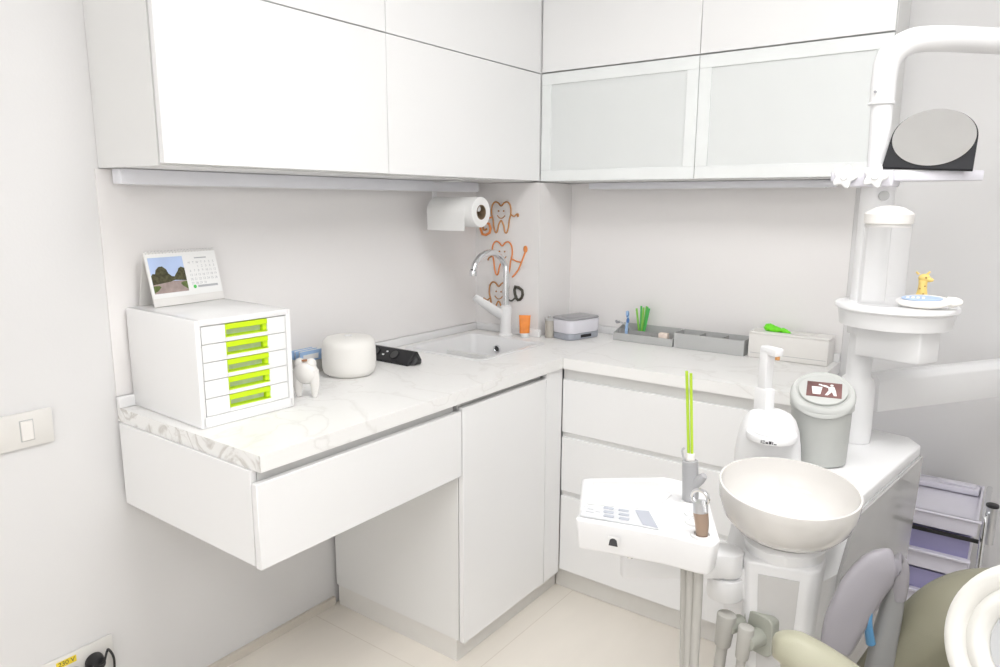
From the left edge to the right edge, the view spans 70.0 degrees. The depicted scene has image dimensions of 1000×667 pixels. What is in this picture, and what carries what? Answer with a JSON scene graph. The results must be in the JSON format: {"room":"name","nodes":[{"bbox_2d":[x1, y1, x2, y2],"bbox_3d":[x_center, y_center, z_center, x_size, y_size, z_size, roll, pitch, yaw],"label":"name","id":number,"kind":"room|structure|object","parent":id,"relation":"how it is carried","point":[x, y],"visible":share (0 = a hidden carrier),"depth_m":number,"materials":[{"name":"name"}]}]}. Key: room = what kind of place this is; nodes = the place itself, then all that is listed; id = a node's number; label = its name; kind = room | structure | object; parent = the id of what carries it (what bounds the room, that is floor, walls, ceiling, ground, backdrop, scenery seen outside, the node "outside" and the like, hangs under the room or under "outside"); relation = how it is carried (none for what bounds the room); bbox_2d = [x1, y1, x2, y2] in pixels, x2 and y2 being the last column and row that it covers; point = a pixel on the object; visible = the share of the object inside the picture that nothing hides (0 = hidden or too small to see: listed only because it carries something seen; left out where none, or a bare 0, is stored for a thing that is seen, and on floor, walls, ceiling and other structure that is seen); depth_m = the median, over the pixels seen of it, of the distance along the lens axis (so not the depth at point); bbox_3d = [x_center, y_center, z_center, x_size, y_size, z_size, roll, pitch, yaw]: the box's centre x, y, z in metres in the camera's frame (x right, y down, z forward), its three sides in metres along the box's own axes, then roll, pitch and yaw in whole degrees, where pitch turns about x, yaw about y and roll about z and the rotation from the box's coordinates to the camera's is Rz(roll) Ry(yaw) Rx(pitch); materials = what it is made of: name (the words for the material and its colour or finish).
{"room":"dental clinic","nodes":[
{"label":"dental clinic","id":0,"kind":"room"},
{"bbox_2d":[0,0,471,666],"bbox_3d":[-1.279,-0.174,1.526,0.100,2.650,4.520,8,13,36],"label":"wall","id":1,"kind":"structure","parent":0,"point":[81,564],"depth_m":1.78,"materials":[{"name":"paint"}]},
{"bbox_2d":[0,407,54,453],"bbox_3d":[-1.134,0.228,1.704,0.014,0.087,0.116,8,13,36],"label":"light switch","id":2,"kind":"object","parent":1,"relation":"attached to","point":[34,427],"visible":1,"depth_m":1.70,"materials":[{"name":"plastic"}]},
{"bbox_2d":[40,634,113,666],"bbox_3d":[-1.104,0.867,1.870,0.010,0.084,0.175,8,13,36],"label":"wall socket","id":3,"kind":"object","parent":1,"relation":"attached to","point":[76,658],"visible":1,"depth_m":1.88,"materials":[{"name":"plastic"}]},
{"bbox_2d":[85,648,115,666],"bbox_3d":[-1.054,0.965,1.911,0.045,0.261,0.074,8,13,36],"label":"plug","id":4,"kind":"object","parent":1,"relation":"attached to","point":[96,659],"visible":1,"depth_m":1.88,"materials":[{"name":"black plastic"}]},
{"bbox_2d":[82,0,387,176],"bbox_3d":[-0.667,-0.644,1.930,0.309,0.406,0.703,8,13,36],"label":"upper cabinet","id":5,"kind":"object","parent":1,"relation":"attached to","point":[229,86],"visible":0.99,"depth_m":1.73,"materials":[{"name":"white paint"}]},
{"bbox_2d":[207,596,335,666],"bbox_3d":[-1.560,1.197,1.302,0.012,0.030,3.240,8,13,36],"label":"baseboard","id":6,"kind":"structure","parent":1,"relation":"attached to","point":[238,654],"depth_m":2.37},
{"bbox_2d":[94,169,475,395],"bbox_3d":[-0.555,-0.231,2.425,0.006,0.582,1.522,8,13,36],"label":"backsplash","id":7,"kind":"structure","parent":1,"relation":"attached to","point":[368,262],"depth_m":2.32,"materials":[{"name":"white paint"}]},
{"bbox_2d":[119,407,461,570],"bbox_3d":[-0.558,0.329,2.000,0.593,0.227,0.695,8,13,36],"label":"drawer unit","id":8,"kind":"object","parent":1,"relation":"attached to","point":[265,519],"visible":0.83,"depth_m":1.73,"materials":[{"name":"white paint"}]},
{"bbox_2d":[262,0,384,31],"bbox_3d":[-0.665,-1.120,1.842,0.309,0.559,0.703,8,13,36],"label":"upper cabinet","id":9,"kind":"object","parent":1,"relation":"attached to","point":[369,14],"visible":0.38,"depth_m":1.96,"materials":[{"name":"white paint"}]},
{"bbox_2d":[338,34,540,182],"bbox_3d":[-0.213,-0.754,2.536,0.309,0.406,0.826,8,13,36],"label":"upper cabinet","id":10,"kind":"object","parent":1,"relation":"attached to","point":[451,115],"visible":0.68,"depth_m":2.38,"materials":[{"name":"white laminate"}]},
{"bbox_2d":[112,168,478,191],"bbox_3d":[-0.525,-0.490,2.332,0.045,0.040,1.431,8,13,36],"label":"light","id":11,"kind":"object","parent":10,"relation":"attached to","point":[150,177],"visible":1,"depth_m":2.10,"materials":[{"name":"plastic"}]},
{"bbox_2d":[126,184,453,191],"bbox_3d":[-0.527,-0.473,2.333,0.033,0.006,1.365,8,13,36],"label":"diffuser","id":12,"kind":"object","parent":11,"relation":"attached to","point":[378,187],"depth_m":2.32,"materials":[{"name":"white plastic"}]},
{"bbox_2d":[432,180,480,211],"bbox_3d":[-0.163,-0.500,2.627,0.218,0.124,0.040,8,13,36],"label":"towel holder","id":13,"kind":"object","parent":10,"relation":"attached to","point":[434,193],"visible":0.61,"depth_m":2.62,"materials":[{"name":"white plastic"}]},
{"bbox_2d":[427,197,489,230],"bbox_3d":[-0.154,-0.442,2.630,0.217,0.121,0.109,8,13,36],"label":"paper towel roll","id":14,"kind":"object","parent":13,"relation":"hanging from","point":[443,213],"visible":1,"depth_m":2.58,"materials":[{"name":"white paper"}]},
{"bbox_2d":[534,0,548,182],"bbox_3d":[0.104,-1.103,2.893,0.288,0.964,0.209,8,13,36],"label":"cabinet filler","id":15,"kind":"object","parent":10,"relation":"attached to","point":[541,73],"visible":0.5,"depth_m":2.76,"materials":[{"name":"white paint"}]},
{"bbox_2d":[383,0,541,73],"bbox_3d":[-0.211,-1.229,2.448,0.309,0.559,0.826,8,13,36],"label":"upper cabinet","id":16,"kind":"object","parent":1,"relation":"attached to","point":[506,32],"visible":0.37,"depth_m":2.41,"materials":[{"name":"white paint"}]},
{"bbox_2d":[479,201,518,235],"bbox_3d":[-0.005,-0.470,2.925,0.201,0.144,0.011,8,13,36],"label":"wall decal","id":17,"kind":"object","parent":1,"relation":"attached to","point":[517,214],"visible":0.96,"depth_m":2.93,"materials":[{"name":"orange plastic"}]},
{"bbox_2d":[483,281,523,305],"bbox_3d":[0.012,-0.146,2.972,0.211,0.138,0.012,8,13,36],"label":"wall decal","id":18,"kind":"object","parent":1,"relation":"attached to","point":[515,286],"visible":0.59,"depth_m":2.94,"materials":[{"name":"orange plastic"}]},
{"bbox_2d":[487,241,527,277],"bbox_3d":[0.029,-0.305,2.930,0.203,0.149,0.007,8,13,36],"label":"wall decal","id":19,"kind":"object","parent":1,"relation":"attached to","point":[525,248],"visible":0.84,"depth_m":2.92,"materials":[{"name":"orange plastic"}]},
{"bbox_2d":[228,520,715,666],"bbox_3d":[0.044,1.361,0.813,3.400,0.100,4.520,8,13,36],"label":"floor","id":20,"kind":"structure","parent":0,"point":[563,626],"depth_m":2.36,"materials":[{"name":"beige tile"}]},
{"bbox_2d":[335,349,561,660],"bbox_3d":[-0.173,0.548,2.571,0.591,0.860,0.593,8,13,36],"label":"base cabinet","id":21,"kind":"object","parent":20,"relation":"on","point":[446,567],"visible":0.77,"depth_m":2.34,"materials":[{"name":"white laminate"}]},
{"bbox_2d":[116,322,616,472],"bbox_3d":[-0.237,0.099,2.401,0.616,0.082,1.775,8,13,36],"label":"countertop","id":22,"kind":"structure","parent":21,"relation":"on","point":[343,411],"depth_m":1.96,"materials":[{"name":"stone"}]},
{"bbox_2d":[126,299,293,428],"bbox_3d":[-0.760,0.062,1.876,0.343,0.262,0.262,8,13,38],"label":"drawer box","id":23,"kind":"object","parent":22,"relation":"on","point":[211,363],"visible":0.99,"depth_m":1.77,"materials":[{"name":"white paint"}]},
{"bbox_2d":[139,248,224,307],"bbox_3d":[-0.866,-0.157,1.941,0.065,0.144,0.220,6,12,29],"label":"desk calendar","id":24,"kind":"object","parent":23,"relation":"on","point":[170,278],"visible":1,"depth_m":1.92,"materials":[{"name":"white paper"}]},
{"bbox_2d":[293,358,319,397],"bbox_3d":[-0.537,0.122,1.976,0.068,0.112,0.054,8,13,36],"label":"figurine","id":25,"kind":"object","parent":22,"relation":"on","point":[305,371],"visible":1,"depth_m":1.96,"materials":[{"name":"white ceramic"}]},
{"bbox_2d":[292,353,322,370],"bbox_3d":[-0.614,0.097,2.283,0.060,0.048,0.120,8,13,36],"label":"box","id":26,"kind":"object","parent":22,"relation":"on","point":[318,361],"visible":0.14,"depth_m":2.28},
{"bbox_2d":[292,347,311,359],"bbox_3d":[-0.630,0.082,2.289,0.015,0.065,0.084,8,13,36],"label":"leaflet","id":27,"kind":"object","parent":26,"relation":"in","point":[293,352],"visible":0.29,"depth_m":2.26,"materials":[{"name":"blue paper"}]},
{"bbox_2d":[295,348,315,358],"bbox_3d":[-0.616,0.084,2.278,0.006,0.066,0.084,8,13,36],"label":"leaflet","id":28,"kind":"object","parent":26,"relation":"in","point":[297,352],"visible":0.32,"depth_m":2.25,"materials":[{"name":"blue paper"}]},
{"bbox_2d":[300,348,320,359],"bbox_3d":[-0.602,0.086,2.268,0.006,0.066,0.084,8,13,36],"label":"leaflet","id":29,"kind":"object","parent":26,"relation":"in","point":[315,354],"visible":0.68,"depth_m":2.27,"materials":[{"name":"blue paper"}]},
{"bbox_2d":[322,333,375,378],"bbox_3d":[-0.475,0.066,2.245,0.168,0.124,0.168,8,13,36],"label":"diffuser","id":30,"kind":"object","parent":22,"relation":"on","point":[344,355],"visible":1,"depth_m":2.18,"materials":[{"name":"white plastic"}]},
{"bbox_2d":[405,333,543,360],"bbox_3d":[-0.092,0.122,2.717,0.376,0.160,0.416,8,13,36],"label":"sink","id":31,"kind":"object","parent":22,"relation":"in","point":[494,346],"visible":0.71,"depth_m":2.84,"materials":[{"name":"white ceramic"}]},
{"bbox_2d":[469,249,512,336],"bbox_3d":[-0.056,-0.156,2.824,0.107,0.355,0.248,10,14,42],"label":"tap","id":32,"kind":"object","parent":22,"relation":"on","point":[504,313],"visible":1,"depth_m":2.86,"materials":[{"name":"white metal"}]},
{"bbox_2d":[498,305,512,336],"bbox_3d":[0.024,-0.054,2.898,0.060,0.128,0.060,8,13,36],"label":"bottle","id":33,"kind":"object","parent":22,"relation":"on","point":[505,311],"depth_m":2.88,"materials":[{"name":"white plastic"}]},
{"bbox_2d":[519,315,530,337],"bbox_3d":[0.099,-0.029,2.875,0.043,0.090,0.034,-8,13,-39],"label":"toothpaste tube","id":34,"kind":"object","parent":22,"relation":"on","point":[524,320],"visible":1,"depth_m":2.87,"materials":[{"name":"orange plastic"}]},
{"bbox_2d":[545,316,553,337],"bbox_3d":[0.199,-0.027,2.872,0.039,0.086,0.039,8,13,36],"label":"bottle","id":35,"kind":"object","parent":22,"relation":"on","point":[549,321],"visible":1,"depth_m":2.86,"materials":[{"name":"beige plastic"}]},
{"bbox_2d":[553,313,598,340],"bbox_3d":[0.307,-0.030,2.890,0.180,0.087,0.120,-8,13,-39],"label":"container","id":36,"kind":"object","parent":22,"relation":"on","point":[573,326],"visible":0.99,"depth_m":2.84,"materials":[{"name":"white plastic"}]},
{"bbox_2d":[556,369,837,641],"bbox_3d":[0.679,0.550,2.585,0.832,0.860,0.507,8,13,36],"label":"base cabinet","id":37,"kind":"object","parent":20,"relation":"on","point":[613,427],"visible":0.47,"depth_m":2.43,"materials":[{"name":"white paint"}]},
{"bbox_2d":[563,325,840,405],"bbox_3d":[0.588,0.080,2.563,1.065,0.068,0.534,8,13,36],"label":"countertop","id":38,"kind":"structure","parent":37,"relation":"on","point":[725,374],"depth_m":2.39,"materials":[{"name":"stone"}]},
{"bbox_2d":[613,322,681,346],"bbox_3d":[0.579,0.003,2.798,0.248,0.058,0.098,8,13,36],"label":"tray","id":39,"kind":"object","parent":38,"relation":"on","point":[650,336],"visible":0.88,"depth_m":2.79,"materials":[{"name":"grey plastic"}]},
{"bbox_2d":[615,320,631,329],"bbox_3d":[0.498,-0.030,2.860,0.076,0.045,0.015,5,11,22],"label":"tool","id":40,"kind":"object","parent":39,"relation":"in","point":[616,321],"visible":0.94,"depth_m":2.86,"materials":[{"name":"metal"}]},
{"bbox_2d":[625,311,628,333],"bbox_3d":[0.501,-0.033,2.815,0.016,0.114,0.015,-3,11,-17],"label":"toothbrush","id":41,"kind":"object","parent":39,"relation":"in","point":[627,312],"visible":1,"depth_m":2.81,"materials":[{"name":"blue plastic"}]},
{"bbox_2d":[636,308,639,330],"bbox_3d":[0.549,-0.041,2.837,0.008,0.120,0.030,-8,13,-38],"label":"straw","id":42,"kind":"object","parent":39,"relation":"in","point":[637,317],"visible":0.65,"depth_m":2.83,"materials":[{"name":"green plastic"}]},
{"bbox_2d":[640,306,641,330],"bbox_3d":[0.558,-0.044,2.825,0.008,0.130,0.014,-2,11,-11],"label":"straw","id":43,"kind":"object","parent":39,"relation":"in","point":[640,306],"visible":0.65,"depth_m":2.82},
{"bbox_2d":[641,307,644,330],"bbox_3d":[0.561,-0.041,2.815,0.015,0.126,0.008,6,12,29],"label":"straw","id":44,"kind":"object","parent":39,"relation":"in","point":[643,307],"visible":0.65,"depth_m":2.81,"materials":[{"name":"green plastic"}]},
{"bbox_2d":[643,307,648,328],"bbox_3d":[0.572,-0.042,2.818,0.023,0.129,0.008,4,11,17],"label":"straw","id":45,"kind":"object","parent":39,"relation":"in","point":[646,307],"visible":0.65,"depth_m":2.81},
{"bbox_2d":[643,308,649,331],"bbox_3d":[0.574,-0.038,2.809,0.031,0.126,0.008,7,12,31],"label":"straw","id":46,"kind":"object","parent":39,"relation":"in","point":[647,316],"visible":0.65,"depth_m":2.80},
{"bbox_2d":[658,332,668,338],"bbox_3d":[0.626,0.019,2.730,0.037,0.044,0.024,8,13,36],"label":"block","id":47,"kind":"object","parent":39,"relation":"in","point":[661,334],"visible":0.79,"depth_m":2.72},
{"bbox_2d":[673,329,748,355],"bbox_3d":[0.788,0.032,2.647,0.262,0.058,0.098,8,13,36],"label":"tray","id":48,"kind":"object","parent":38,"relation":"on","point":[714,342],"visible":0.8,"depth_m":2.62,"materials":[{"name":"grey plastic"}]},
{"bbox_2d":[748,327,834,366],"bbox_3d":[1.012,0.044,2.485,0.264,0.094,0.095,8,13,36],"label":"glove box","id":49,"kind":"object","parent":38,"relation":"on","point":[798,347],"visible":0.99,"depth_m":2.43,"materials":[{"name":"white plastic"}]},
{"bbox_2d":[764,323,790,333],"bbox_3d":[0.973,-0.017,2.503,0.097,0.033,0.034,8,13,36],"label":"glove","id":50,"kind":"object","parent":49,"relation":"on","point":[768,327],"visible":0.96,"depth_m":2.50,"materials":[{"name":"green rubber"}]},
{"bbox_2d":[620,25,999,666],"bbox_3d":[0.935,0.222,1.693,1.595,1.829,0.484,-5,12,-28],"label":"dental unit","id":51,"kind":"object","parent":20,"relation":"on","point":[798,527],"visible":0.94,"depth_m":1.55,"materials":[{"name":"white plastic"}]},
{"bbox_2d":[576,477,719,573],"bbox_3d":[0.265,0.363,1.321,0.239,0.115,0.284,2,11,10],"label":"tray","id":52,"kind":"object","parent":51,"relation":"on","point":[648,518],"visible":0.82,"depth_m":1.24,"materials":[{"name":"white plastic"}]},
{"bbox_2d":[679,569,685,666],"bbox_3d":[0.378,0.753,1.349,0.146,0.758,0.035,-9,14,-40],"label":"hose","id":53,"kind":"object","parent":52,"relation":"hanging from","point":[682,571],"visible":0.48,"depth_m":1.26,"materials":[{"name":"white plastic"}]},
{"bbox_2d":[683,570,693,666],"bbox_3d":[0.383,0.756,1.333,0.146,0.758,0.034,-9,14,-40],"label":"hose","id":54,"kind":"object","parent":52,"relation":"hanging from","point":[689,575],"visible":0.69,"depth_m":1.24,"materials":[{"name":"white plastic"}]},
{"bbox_2d":[681,447,706,502],"bbox_3d":[0.356,0.258,1.306,0.050,0.101,0.030,8,13,36],"label":"syringe","id":55,"kind":"object","parent":52,"relation":"on","point":[691,478],"visible":0.94,"depth_m":1.30,"materials":[{"name":"white plastic"}]},
{"bbox_2d":[685,371,689,452],"bbox_3d":[0.341,0.143,1.295,0.017,0.152,0.006,8,13,36],"label":"stick","id":56,"kind":"object","parent":55,"relation":"in","point":[686,372],"visible":1,"depth_m":1.29,"materials":[{"name":"plastic"}]},
{"bbox_2d":[689,373,692,453],"bbox_3d":[0.346,0.145,1.292,0.016,0.149,0.006,8,13,36],"label":"stick","id":57,"kind":"object","parent":55,"relation":"in","point":[690,374],"visible":1,"depth_m":1.29,"materials":[{"name":"plastic"}]},
{"bbox_2d":[689,572,702,666],"bbox_3d":[0.393,0.758,1.323,0.146,0.758,0.035,-8,13,-39],"label":"hose","id":58,"kind":"object","parent":52,"relation":"hanging from","point":[698,578],"visible":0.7,"depth_m":1.23,"materials":[{"name":"white plastic"}]},
{"bbox_2d":[690,488,709,537],"bbox_3d":[0.333,0.298,1.179,0.025,0.088,0.037,-4,11,-20],"label":"dental handpiece","id":59,"kind":"object","parent":52,"relation":"on","point":[700,506],"visible":0.98,"depth_m":1.17,"materials":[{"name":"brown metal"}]},
{"bbox_2d":[713,609,736,666],"bbox_3d":[0.435,0.848,1.421,0.058,0.638,0.036,-1,11,-9],"label":"hose","id":60,"kind":"object","parent":51,"relation":"attached to","point":[725,619],"visible":1,"depth_m":1.36,"materials":[{"name":"grey plastic"}]},
{"bbox_2d":[732,614,746,634],"bbox_3d":[0.451,0.560,1.371,0.040,0.030,0.030,-7,12,-33],"label":"socket","id":61,"kind":"object","parent":51,"relation":"attached to","point":[742,618],"depth_m":1.37,"materials":[{"name":"grey plastic"}]},
{"bbox_2d":[735,623,754,666],"bbox_3d":[0.461,0.856,1.390,0.053,0.632,0.030,-1,11,-8],"label":"hose","id":62,"kind":"object","parent":51,"relation":"attached to","point":[745,633],"visible":1,"depth_m":1.33,"materials":[{"name":"grey plastic"}]},
{"bbox_2d":[749,627,766,650],"bbox_3d":[0.476,0.575,1.343,0.040,0.036,0.036,-7,12,-33],"label":"socket","id":63,"kind":"object","parent":51,"relation":"attached to","point":[758,642],"depth_m":1.33,"materials":[{"name":"grey plastic"}]},
{"bbox_2d":[746,345,797,445],"bbox_3d":[0.582,0.130,1.512,0.107,0.190,0.122,8,13,36],"label":"faucet","id":64,"kind":"object","parent":51,"relation":"on","point":[766,425],"depth_m":1.53,"materials":[{"name":"white plastic"}]},
{"bbox_2d":[719,457,863,552],"bbox_3d":[0.551,0.338,1.370,0.256,0.118,0.255,8,13,36],"label":"bowl","id":65,"kind":"object","parent":51,"relation":"on","point":[778,505],"depth_m":1.40,"materials":[{"name":"white ceramic"}]},
{"bbox_2d":[790,372,856,467],"bbox_3d":[0.725,0.194,1.614,0.136,0.191,0.136,8,13,36],"label":"waste bin","id":66,"kind":"object","parent":51,"relation":"on","point":[822,403],"visible":0.96,"depth_m":1.57,"materials":[{"name":"white plastic"}]},
{"bbox_2d":[864,205,914,227],"bbox_3d":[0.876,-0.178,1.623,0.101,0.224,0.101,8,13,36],"label":"lid","id":67,"kind":"object","parent":51,"relation":"on","point":[889,216],"visible":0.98,"depth_m":1.57,"materials":[{"name":"white plastic"}]},
{"bbox_2d":[835,297,960,333],"bbox_3d":[0.921,-0.044,1.664,0.258,0.052,0.258,8,13,36],"label":"shelf","id":68,"kind":"object","parent":51,"relation":"attached to","point":[870,315],"depth_m":1.58,"materials":[{"name":"white plastic"}]},
{"bbox_2d":[831,170,983,187],"bbox_3d":[0.914,-0.350,1.611,0.294,0.036,0.115,8,13,36],"label":"shelf","id":69,"kind":"object","parent":51,"relation":"attached to","point":[887,178],"depth_m":1.57,"materials":[{"name":"white plastic"}]},
{"bbox_2d":[916,271,933,294],"bbox_3d":[0.985,-0.108,1.659,0.028,0.075,0.032,-1,11,-9],"label":"giraffe figurine","id":70,"kind":"object","parent":51,"relation":"on","point":[924,279],"visible":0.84,"depth_m":1.65,"materials":[{"name":"yellow plastic"}]},
{"bbox_2d":[895,294,962,308],"bbox_3d":[0.947,-0.070,1.577,0.129,0.028,0.051,8,13,36],"label":"dish","id":71,"kind":"object","parent":51,"relation":"on","point":[920,301],"visible":1,"depth_m":1.56,"materials":[{"name":"white ceramic"}]},
{"bbox_2d":[882,109,978,170],"bbox_3d":[0.954,-0.427,1.576,0.172,0.142,0.107,8,13,36],"label":"round mirror","id":72,"kind":"object","parent":51,"relation":"attached to","point":[934,139],"visible":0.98,"depth_m":1.56,"materials":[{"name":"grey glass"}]},
{"bbox_2d":[944,565,999,666],"bbox_3d":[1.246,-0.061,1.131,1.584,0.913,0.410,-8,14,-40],"label":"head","id":73,"kind":"object","parent":51,"relation":"attached to","point":[972,622],"visible":1,"depth_m":0.85},
{"bbox_2d":[772,548,988,666],"bbox_3d":[0.808,0.835,1.089,0.785,0.841,0.772,4,11,17],"label":"dental chair","id":74,"kind":"object","parent":20,"relation":"on","point":[909,632],"visible":0.89,"depth_m":1.24,"materials":[{"name":"beige leather"}]},
{"bbox_2d":[772,630,859,666],"bbox_3d":[0.579,0.603,1.085,0.323,0.286,0.154,3,11,17],"label":"cushion","id":75,"kind":"object","parent":74,"relation":"on","point":[791,648],"depth_m":1.07,"materials":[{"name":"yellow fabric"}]},
{"bbox_2d":[906,474,999,599],"bbox_3d":[1.212,0.737,2.205,0.486,0.634,0.317,8,13,36],"label":"trolley","id":76,"kind":"object","parent":20,"relation":"on","point":[947,512],"visible":0.35,"depth_m":2.01,"materials":[{"name":"white plastic"}]},
{"bbox_2d":[913,474,984,536],"bbox_3d":[1.206,0.484,2.166,0.438,0.046,0.308,8,13,36],"label":"tray","id":77,"kind":"object","parent":76,"relation":"on","point":[941,503],"depth_m":2.07,"materials":[{"name":"white plastic"}]},
{"bbox_2d":[513,0,999,568],"bbox_3d":[1.361,-0.307,2.316,3.200,2.650,0.100,8,13,36],"label":"wall","id":78,"kind":"structure","parent":0,"point":[954,235],"depth_m":2.23,"materials":[{"name":"paint"}]},
{"bbox_2d":[476,182,571,335],"bbox_3d":[0.099,-0.325,3.037,0.325,0.612,0.250,8,13,36],"label":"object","id":79,"kind":"structure","parent":78,"relation":"attached to","point":[543,223],"depth_m":2.92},
{"bbox_2d":[541,55,703,182],"bbox_3d":[0.480,-0.777,2.682,0.626,0.406,0.229,8,13,36],"label":"upper cabinet","id":80,"kind":"object","parent":78,"relation":"attached to","point":[634,122],"visible":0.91,"depth_m":2.58,"materials":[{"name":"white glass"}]},
{"bbox_2d":[589,179,838,189],"bbox_3d":[0.734,-0.539,2.595,0.916,0.026,0.045,8,13,36],"label":"light","id":81,"kind":"object","parent":80,"relation":"attached to","point":[757,184],"visible":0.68,"depth_m":2.54,"materials":[{"name":"plastic"}]},
{"bbox_2d":[596,187,826,189],"bbox_3d":[0.732,-0.530,2.598,0.850,0.006,0.033,8,13,36],"label":"diffuser","id":82,"kind":"object","parent":81,"relation":"attached to","point":[597,188],"depth_m":2.61,"materials":[{"name":"white plastic"}]},
{"bbox_2d":[542,0,702,73],"bbox_3d":[0.482,-1.252,2.595,0.626,0.559,0.229,8,13,36],"label":"upper cabinet","id":83,"kind":"object","parent":78,"relation":"attached to","point":[577,34],"visible":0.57,"depth_m":2.53,"materials":[{"name":"white paint"}]},
{"bbox_2d":[569,184,856,352],"bbox_3d":[0.739,-0.279,2.720,1.085,0.582,0.006,8,13,36],"label":"backsplash","id":84,"kind":"structure","parent":78,"relation":"attached to","point":[729,261],"depth_m":2.67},
{"bbox_2d":[694,32,904,180],"bbox_3d":[0.964,-0.711,2.332,0.576,0.406,0.229,8,13,36],"label":"upper cabinet","id":85,"kind":"object","parent":78,"relation":"attached to","point":[801,111],"visible":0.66,"depth_m":2.24,"materials":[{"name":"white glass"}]},
{"bbox_2d":[701,0,910,54],"bbox_3d":[0.966,-1.186,2.244,0.576,0.559,0.229,8,13,36],"label":"upper cabinet","id":86,"kind":"object","parent":78,"relation":"attached to","point":[727,25],"visible":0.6,"depth_m":2.19,"materials":[{"name":"white laminate"}]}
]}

